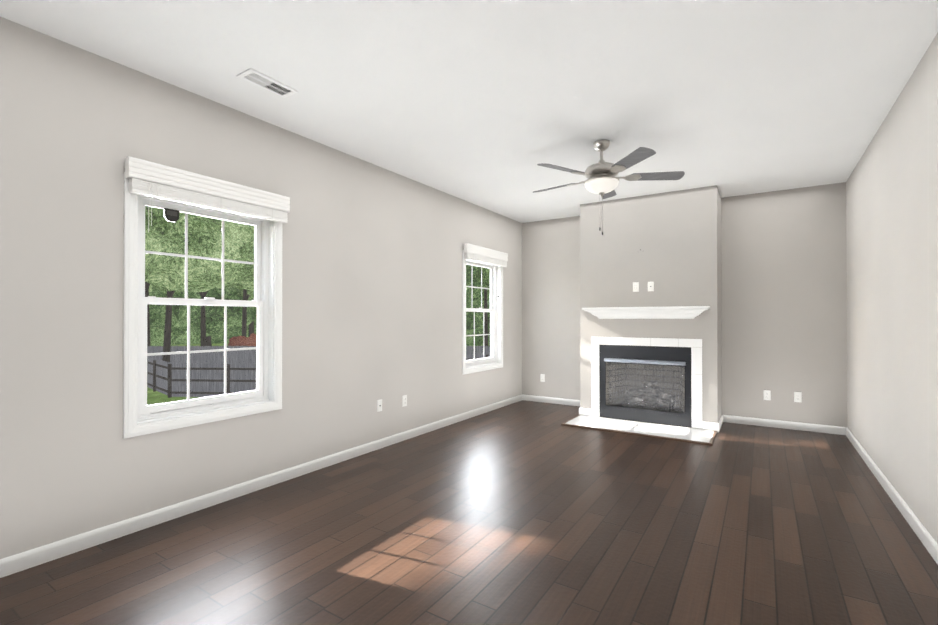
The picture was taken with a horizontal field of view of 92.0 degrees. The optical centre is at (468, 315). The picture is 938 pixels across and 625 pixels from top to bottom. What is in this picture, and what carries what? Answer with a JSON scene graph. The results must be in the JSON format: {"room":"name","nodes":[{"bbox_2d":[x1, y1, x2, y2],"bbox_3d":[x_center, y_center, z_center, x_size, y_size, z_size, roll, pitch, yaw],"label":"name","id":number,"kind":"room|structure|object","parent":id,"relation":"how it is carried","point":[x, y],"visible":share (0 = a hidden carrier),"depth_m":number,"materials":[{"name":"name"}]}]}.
{"room":"living room","nodes":[
{"label":"living room","id":0,"kind":"room"},
{"bbox_2d":[0,17,521,558],"bbox_3d":[-1.688,-0.090,3.292,0.160,2.740,9.300,0,0,33],"label":"wall","id":1,"kind":"structure","parent":0,"point":[370,285],"depth_m":2.89,"materials":[{"name":"paint"}]},
{"bbox_2d":[123,172,282,438],"bbox_3d":[-1.789,-0.061,3.109,0.170,1.552,1.032,0,0,33],"label":"window","id":2,"kind":"structure","parent":1,"relation":"in","point":[139,414],"depth_m":3.03,"materials":[{"name":"white"}]},
{"bbox_2d":[125,156,289,231],"bbox_3d":[-1.687,-0.706,3.058,0.057,0.422,1.056,0,0,33],"label":"window blind","id":3,"kind":"object","parent":2,"relation":"attached to","point":[158,175],"visible":1,"depth_m":2.94,"materials":[{"name":"white"}]},
{"bbox_2d":[0,394,523,577],"bbox_3d":[-1.614,1.236,3.237,0.014,0.086,8.980,0,0,33],"label":"baseboard","id":4,"kind":"structure","parent":1,"relation":"attached to","point":[16,563],"depth_m":2.97,"materials":[{"name":"white wood"}]},
{"bbox_2d":[377,399,381,411],"bbox_3d":[-0.863,0.871,4.398,0.014,0.115,0.070,0,0,33],"label":"electrical outlet","id":5,"kind":"object","parent":1,"relation":"attached to","point":[379,405],"visible":1,"depth_m":4.39,"materials":[{"name":"white plastic"}]},
{"bbox_2d":[402,395,406,406],"bbox_3d":[-0.666,0.883,4.708,0.007,0.115,0.070,0,0,33],"label":"electrical outlet","id":6,"kind":"object","parent":1,"relation":"attached to","point":[404,400],"visible":1,"depth_m":4.70,"materials":[{"name":"white plastic"}]},
{"bbox_2d":[462,250,502,374],"bbox_3d":[0.144,-0.045,6.091,0.170,1.552,1.032,0,0,33],"label":"window","id":7,"kind":"structure","parent":1,"relation":"in","point":[494,360],"depth_m":6.30,"materials":[{"name":"white"}]},
{"bbox_2d":[464,243,507,274],"bbox_3d":[0.245,-0.686,6.039,0.057,0.422,1.056,0,0,33],"label":"window blind","id":8,"kind":"object","parent":7,"relation":"attached to","point":[477,251],"visible":1,"depth_m":5.93,"materials":[{"name":"white"}]},
{"bbox_2d":[0,400,937,624],"bbox_3d":[0.011,1.324,2.183,4.210,0.100,9.300,0,0,33],"label":"floor","id":9,"kind":"structure","parent":0,"point":[523,512],"depth_m":2.52,"materials":[{"name":"brown wood"}]},
{"bbox_2d":[561,415,717,444],"bbox_3d":[1.918,1.281,5.180,1.580,0.017,0.614,0,0,33],"label":"hearth","id":10,"kind":"object","parent":9,"relation":"on","point":[683,434],"visible":0.96,"depth_m":5.07,"materials":[{"name":"tile"}]},
{"bbox_2d":[0,0,937,222],"bbox_3d":[0.011,-1.516,2.198,4.210,0.100,9.300,0,0,33],"label":"ceiling","id":11,"kind":"structure","parent":0,"point":[490,105],"depth_m":2.77,"materials":[{"name":"paint"}]},
{"bbox_2d":[237,68,297,97],"bbox_3d":[-1.262,-1.457,2.850,0.150,0.009,0.325,0,0,33],"label":"ceiling vent","id":12,"kind":"object","parent":11,"relation":"in","point":[259,79],"visible":1,"depth_m":2.84,"materials":[{"name":"white metal"}]},
{"bbox_2d":[533,139,684,234],"bbox_3d":[1.102,-1.065,3.841,1.260,0.783,1.266,0,0,33],"label":"ceiling fan","id":13,"kind":"object","parent":11,"relation":"hanging from","point":[602,180],"visible":1,"depth_m":3.72,"materials":[{"name":"silver metal"}]},
{"bbox_2d":[580,185,721,431],"bbox_3d":[2.265,-0.077,5.705,1.560,2.740,0.629,0,0,33],"label":"wall","id":14,"kind":"structure","parent":0,"point":[674,237],"depth_m":5.37,"materials":[{"name":"paint"}]},
{"bbox_2d":[579,408,590,414],"bbox_3d":[1.601,1.241,6.096,0.040,0.106,0.605,0,0,33],"label":"baseboard","id":15,"kind":"structure","parent":14,"relation":"attached to","point":[582,411],"depth_m":5.81,"materials":[{"name":"white wood"}]},
{"bbox_2d":[633,282,638,291],"bbox_3d":[2.020,-0.350,5.485,0.070,0.115,0.007,0,0,33],"label":"electrical outlet","id":16,"kind":"object","parent":14,"relation":"attached to","point":[635,286],"visible":1,"depth_m":5.48,"materials":[{"name":"white plastic"}]},
{"bbox_2d":[582,306,709,318],"bbox_3d":[2.051,-0.035,5.361,1.411,0.140,0.178,0,0,33],"label":"mantel shelf","id":17,"kind":"object","parent":14,"relation":"attached to","point":[683,312],"visible":1,"depth_m":5.32,"materials":[{"name":"white wood"}]},
{"bbox_2d":[591,337,701,428],"bbox_3d":[2.207,0.768,5.612,1.263,1.010,0.502,0,0,33],"label":"fireplace","id":18,"kind":"object","parent":14,"relation":"in","point":[654,380],"visible":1,"depth_m":5.54,"materials":[{"name":"tile"}]},
{"bbox_2d":[648,282,653,290],"bbox_3d":[2.161,-0.351,5.389,0.070,0.115,0.014,0,0,33],"label":"electrical outlet","id":19,"kind":"object","parent":14,"relation":"attached to","point":[650,286],"visible":1,"depth_m":5.39,"materials":[{"name":"white plastic"}]},
{"bbox_2d":[716,415,723,432],"bbox_3d":[2.912,1.237,5.247,0.014,0.106,0.605,0,0,33],"label":"baseboard","id":20,"kind":"structure","parent":14,"relation":"attached to","point":[718,425],"depth_m":5.17,"materials":[{"name":"white wood"}]},
{"bbox_2d":[522,182,846,426],"bbox_3d":[2.497,-0.075,6.026,3.890,2.740,0.160,0,0,33],"label":"wall","id":21,"kind":"structure","parent":0,"point":[784,293],"depth_m":5.31,"materials":[{"name":"paint"}]},
{"bbox_2d":[540,374,544,381],"bbox_3d":[1.107,0.934,6.821,0.070,0.115,0.007,0,0,33],"label":"electrical outlet","id":22,"kind":"object","parent":21,"relation":"attached to","point":[542,377],"visible":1,"depth_m":6.82,"materials":[{"name":"white plastic"}]},
{"bbox_2d":[524,395,579,405],"bbox_3d":[1.311,1.255,6.684,1.114,0.086,0.015,0,0,33],"label":"baseboard","id":23,"kind":"structure","parent":21,"relation":"attached to","point":[572,402],"depth_m":6.72,"materials":[{"name":"white wood"}]},
{"bbox_2d":[764,390,770,399],"bbox_3d":[3.478,0.926,5.284,0.070,0.115,0.007,0,0,33],"label":"electrical outlet","id":24,"kind":"object","parent":21,"relation":"attached to","point":[767,394],"visible":1,"depth_m":5.28,"materials":[{"name":"white plastic"}]},
{"bbox_2d":[724,415,843,434],"bbox_3d":[3.577,1.247,5.215,1.165,0.086,0.015,0,0,33],"label":"baseboard","id":25,"kind":"structure","parent":21,"relation":"attached to","point":[829,429],"depth_m":5.18,"materials":[{"name":"white wood"}]},
{"bbox_2d":[794,392,801,402],"bbox_3d":[3.722,0.920,5.126,0.070,0.115,0.007,0,0,33],"label":"electrical outlet","id":26,"kind":"object","parent":21,"relation":"attached to","point":[797,396],"visible":1,"depth_m":5.12,"materials":[{"name":"white plastic"}]},
{"bbox_2d":[846,33,937,543],"bbox_3d":[1.711,-0.101,1.089,0.160,2.740,9.300,0,0,33],"label":"wall","id":27,"kind":"structure","parent":0,"point":[892,283],"depth_m":3.00,"materials":[{"name":"paint"}]},
{"bbox_2d":[844,427,937,564],"bbox_3d":[1.637,1.225,1.130,0.014,0.086,8.980,0,0,33],"label":"baseboard","id":28,"kind":"structure","parent":27,"relation":"attached to","point":[930,544],"depth_m":2.97,"materials":[{"name":"white wood"}]},
{"label":"outside","id":29,"kind":"structure","parent":0,"visible":0},
{"bbox_2d":[147,343,489,404],"bbox_3d":[-27.005,3.812,47.223,89.540,0.001,130.000,0,0,33],"label":"lawn","id":30,"kind":"structure","parent":29,"point":[150,398],"depth_m":20.38,"materials":[{"name":"green plant"}]},
{"bbox_2d":[145,282,149,345],"bbox_3d":[-24.392,-2.843,33.841,8.837,13.168,9.351,0,0,33],"label":"tree","id":31,"kind":"object","parent":30,"relation":"on","point":[148,313],"depth_m":34.33,"materials":[{"name":"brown plant"}]},
{"bbox_2d":[149,287,190,345],"bbox_3d":[-32.083,-1.716,46.520,13.384,11.052,14.006,0,0,33],"label":"tree","id":32,"kind":"object","parent":30,"relation":"on","point":[158,318],"depth_m":44.84,"materials":[{"name":"green plant"}]},
{"bbox_2d":[145,206,253,361],"bbox_3d":[-17.777,-3.417,26.124,10.925,14.237,12.513,0,0,33],"label":"tree","id":33,"kind":"object","parent":30,"relation":"on","point":[209,243],"depth_m":25.72,"materials":[{"name":"green plant"}]},
{"bbox_2d":[153,286,248,345],"bbox_3d":[-26.403,-1.817,46.230,12.040,11.252,10.858,0,0,33],"label":"tree","id":34,"kind":"object","parent":30,"relation":"on","point":[215,336],"depth_m":46.93,"materials":[{"name":"green plant"}]},
{"bbox_2d":[173,289,255,336],"bbox_3d":[-21.990,-2.005,45.640,14.054,11.600,13.814,0,0,33],"label":"tree","id":35,"kind":"object","parent":30,"relation":"on","point":[211,311],"depth_m":41.01,"materials":[{"name":"green plant"}]},
{"bbox_2d":[199,287,238,345],"bbox_3d":[-21.520,-2.178,39.053,8.263,11.882,7.898,0,0,33],"label":"tree","id":36,"kind":"object","parent":30,"relation":"on","point":[232,292],"depth_m":38.28,"materials":[{"name":"green plant"}]},
{"bbox_2d":[217,225,253,337],"bbox_3d":[-15.891,-2.579,36.086,7.914,12.648,9.254,0,0,33],"label":"tree","id":37,"kind":"object","parent":30,"relation":"on","point":[245,288],"depth_m":34.91,"materials":[{"name":"green plant"}]},
{"bbox_2d":[228,333,255,345],"bbox_3d":[-16.212,2.482,33.018,2.324,2.490,2.206,0,0,33],"label":"shrub","id":38,"kind":"object","parent":30,"relation":"on","point":[252,342],"depth_m":32.42,"materials":[{"name":"red plant"}]},
{"bbox_2d":[147,346,489,397],"bbox_3d":[-10.877,2.878,30.871,29.354,1.675,20.625,0,0,33],"label":"fence","id":39,"kind":"object","parent":30,"relation":"on","point":[155,378],"depth_m":20.34,"materials":[{"name":"grey wood"}]},
{"bbox_2d":[466,265,488,345],"bbox_3d":[1.496,-2.743,40.772,8.034,13.031,9.996,0,0,33],"label":"tree","id":40,"kind":"object","parent":30,"relation":"on","point":[469,283],"depth_m":39.33,"materials":[{"name":"green plant"}]},
{"bbox_2d":[466,294,489,346],"bbox_3d":[-0.984,-2.171,45.670,11.099,12.320,13.606,0,0,33],"label":"tree","id":41,"kind":"object","parent":30,"relation":"on","point":[470,326],"depth_m":42.53,"materials":[{"name":"green plant"}]},
{"bbox_2d":[473,266,489,292],"bbox_3d":[5.966,-2.519,35.725,11.389,12.524,9.895,0,0,33],"label":"tree","id":42,"kind":"object","parent":30,"relation":"on","point":[485,272],"depth_m":35.59,"materials":[{"name":"green plant"}]},
{"bbox_2d":[476,292,489,343],"bbox_3d":[4.886,-1.375,49.238,12.417,10.823,15.830,0,0,33],"label":"tree","id":43,"kind":"object","parent":30,"relation":"on","point":[478,300],"depth_m":42.69,"materials":[{"name":"green plant"}]},
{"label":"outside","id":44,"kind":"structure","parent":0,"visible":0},
{"bbox_2d":[174,329,255,344],"bbox_3d":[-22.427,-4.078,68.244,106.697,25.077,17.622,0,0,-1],"label":"hedge","id":45,"kind":"object","parent":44,"point":[182,340],"depth_m":63.12,"materials":[{"name":"green plant"}]}
]}

